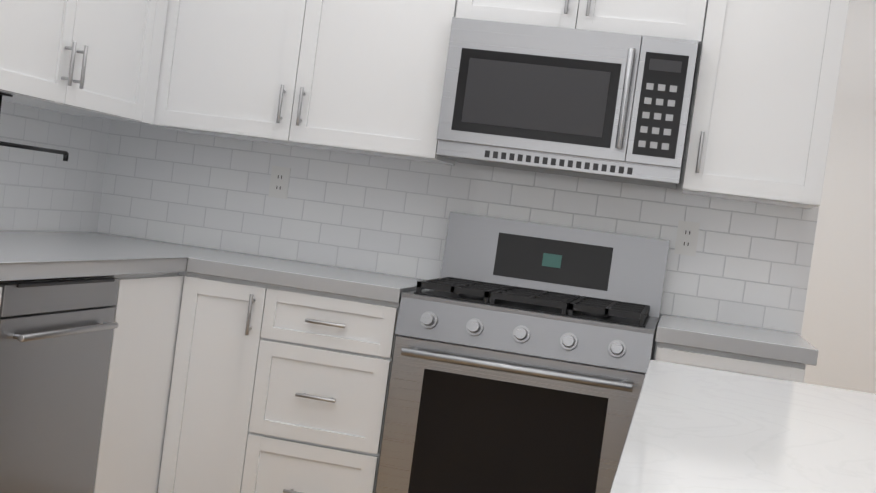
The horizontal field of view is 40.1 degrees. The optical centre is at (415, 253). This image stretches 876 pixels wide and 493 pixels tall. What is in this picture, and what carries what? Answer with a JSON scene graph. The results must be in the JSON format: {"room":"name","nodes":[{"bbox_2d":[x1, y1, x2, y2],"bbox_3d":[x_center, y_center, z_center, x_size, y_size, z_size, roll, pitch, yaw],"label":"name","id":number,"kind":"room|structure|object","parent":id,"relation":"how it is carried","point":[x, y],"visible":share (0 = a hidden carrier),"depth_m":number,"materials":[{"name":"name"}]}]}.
{"room":"kitchen","nodes":[
{"label":"kitchen","id":0,"kind":"room"},
{"bbox_2d":[158,5,707,486],"bbox_3d":[0.111,-0.378,4.375,2.615,2.814,0.120,8,2,12],"label":"wall","id":1,"kind":"structure","parent":0,"point":[178,325],"depth_m":4.54,"materials":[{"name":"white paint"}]},
{"bbox_2d":[153,0,457,165],"bbox_3d":[-0.347,-0.783,4.213,1.030,0.810,0.376,8,2,12],"label":"upper cabinet","id":2,"kind":"object","parent":1,"relation":"attached to","point":[365,77],"visible":0.98,"depth_m":4.06,"materials":[{"name":"white wood"}]},
{"bbox_2d":[97,58,818,335],"bbox_3d":[0.094,-0.331,4.315,2.609,0.920,0.006,8,2,12],"label":"backsplash","id":3,"kind":"structure","parent":1,"relation":"attached to","point":[748,264],"depth_m":4.34,"materials":[{"name":"tile"}]},
{"bbox_2d":[268,166,290,198],"bbox_3d":[-0.505,-0.263,4.443,0.072,0.116,0.006,8,2,12],"label":"electrical outlet","id":4,"kind":"object","parent":3,"relation":"attached to","point":[279,182],"visible":1,"depth_m":4.44,"materials":[{"name":"white plastic"}]},
{"bbox_2d":[674,220,699,255],"bbox_3d":[0.932,-0.052,4.122,0.072,0.116,0.006,8,2,12],"label":"electrical outlet","id":5,"kind":"object","parent":3,"relation":"attached to","point":[687,237],"visible":1,"depth_m":4.12,"materials":[{"name":"white plastic"}]},
{"bbox_2d":[455,0,707,58],"bbox_3d":[0.570,-0.890,4.006,0.797,0.345,0.376,8,2,12],"label":"upper cabinet","id":6,"kind":"object","parent":1,"relation":"attached to","point":[680,19],"visible":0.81,"depth_m":3.84,"materials":[{"name":"white wood"}]},
{"bbox_2d":[436,17,698,188],"bbox_3d":[0.507,-0.491,3.977,0.783,0.447,0.461,8,2,12],"label":"microwave","id":7,"kind":"object","parent":6,"relation":"attached to","point":[606,106],"visible":1,"depth_m":3.80,"materials":[{"name":"silver metal"}]},
{"bbox_2d":[682,0,849,208],"bbox_3d":[1.133,-0.577,3.882,0.428,0.810,0.376,8,2,12],"label":"upper cabinet","id":8,"kind":"object","parent":1,"relation":"attached to","point":[764,100],"visible":1,"depth_m":3.74,"materials":[{"name":"white wood"}]},
{"bbox_2d":[801,0,875,393],"bbox_3d":[2.007,-0.509,8.069,4.650,3.300,0.120,8,2,12],"label":"wall","id":9,"kind":"structure","parent":0,"point":[838,331],"depth_m":7.82,"materials":[{"name":"white paint"}]},
{"bbox_3d":[1.128,1.272,3.400,5.950,0.120,13.000,8,2,12],"label":"floor","id":10,"kind":"structure","parent":0,"visible":0},
{"bbox_2d":[0,276,119,492],"bbox_3d":[-1.258,0.461,3.214,0.681,0.871,0.597,8,2,12],"label":"dishwasher","id":11,"kind":"object","parent":10,"relation":"on","point":[56,335],"visible":0.98,"depth_m":3.13,"materials":[{"name":"silver metal"}]},
{"bbox_2d":[93,272,183,492],"bbox_3d":[-1.160,0.451,3.734,0.642,0.878,0.454,8,2,12],"label":"cabinet filler","id":12,"kind":"object","parent":10,"relation":"on","point":[140,371],"visible":0.44,"depth_m":3.64,"materials":[{"name":"white wood"}]},
{"bbox_2d":[158,272,399,492],"bbox_3d":[-0.390,0.540,4.083,0.710,0.878,0.666,8,2,12],"label":"base cabinet","id":13,"kind":"object","parent":10,"relation":"on","point":[278,389],"visible":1,"depth_m":3.79,"materials":[{"name":"white wood"}]},
{"bbox_2d":[375,212,669,492],"bbox_3d":[0.348,0.492,3.886,0.770,1.182,0.723,8,2,12],"label":"gas range","id":14,"kind":"object","parent":10,"relation":"on","point":[524,352],"visible":1,"depth_m":3.63,"materials":[{"name":"silver metal"}]},
{"bbox_2d":[654,342,805,382],"bbox_3d":[0.922,0.723,3.790,0.425,0.878,0.666,8,2,12],"label":"base cabinet","id":15,"kind":"object","parent":10,"relation":"on","point":[735,363],"visible":0.12,"depth_m":3.49,"materials":[{"name":"white wood"}]},
{"bbox_2d":[655,314,817,365],"bbox_3d":[0.995,0.265,3.780,0.455,0.046,0.646,8,2,12],"label":"countertop","id":16,"kind":"structure","parent":15,"relation":"on","point":[740,339],"depth_m":3.50,"materials":[{"name":"stone"}]},
{"bbox_3d":[-1.482,0.464,2.226,0.676,0.878,1.426,8,2,12],"label":"base cabinet","id":17,"kind":"object","parent":10,"relation":"on","visible":0},
{"bbox_2d":[0,230,215,280],"bbox_3d":[-1.246,-0.002,3.027,0.662,0.046,3.098,8,2,12],"label":"countertop","id":18,"kind":"structure","parent":17,"relation":"on","point":[29,255],"depth_m":3.51,"materials":[{"name":"stone"}]},
{"bbox_2d":[188,250,423,302],"bbox_3d":[-0.305,0.083,4.071,0.674,0.046,0.649,8,2,12],"label":"countertop","id":19,"kind":"structure","parent":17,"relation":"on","point":[234,265],"depth_m":3.81,"materials":[{"name":"stone"}]},
{"bbox_3d":[0.640,0.801,0.831,1.196,0.866,3.140,8,2,12],"label":"cabinet","id":20,"kind":"object","parent":10,"relation":"on","visible":0},
{"bbox_2d":[610,360,875,492],"bbox_3d":[0.977,0.379,0.759,1.742,0.057,3.213,8,2,12],"label":"countertop","id":21,"kind":"structure","parent":20,"relation":"on","point":[693,429],"depth_m":1.63,"materials":[{"name":"white stone"}]},
{"bbox_3d":[-1.531,-0.795,3.162,0.150,3.300,11.300,8,2,12],"label":"wall","id":22,"kind":"structure","parent":0,"visible":0},
{"bbox_2d":[0,101,110,231],"bbox_3d":[-1.535,-0.288,3.102,0.006,0.500,3.074,8,2,12],"label":"backsplash","id":23,"kind":"structure","parent":22,"relation":"attached to","point":[46,191],"depth_m":4.22,"materials":[{"name":"tile"}]},
{"bbox_2d":[0,0,167,124],"bbox_3d":[-1.144,-0.866,3.598,0.376,0.810,1.228,8,2,12],"label":"upper cabinet","id":24,"kind":"object","parent":22,"relation":"attached to","point":[95,58],"visible":1,"depth_m":3.69,"materials":[{"name":"white wood"}]},
{"bbox_2d":[0,92,68,160],"bbox_3d":[-1.135,-0.370,3.557,0.040,0.165,0.438,8,2,12],"label":"towel holder","id":25,"kind":"object","parent":24,"relation":"attached to","point":[64,153],"visible":0.98,"depth_m":3.55,"materials":[{"name":"black metal"}]}
]}

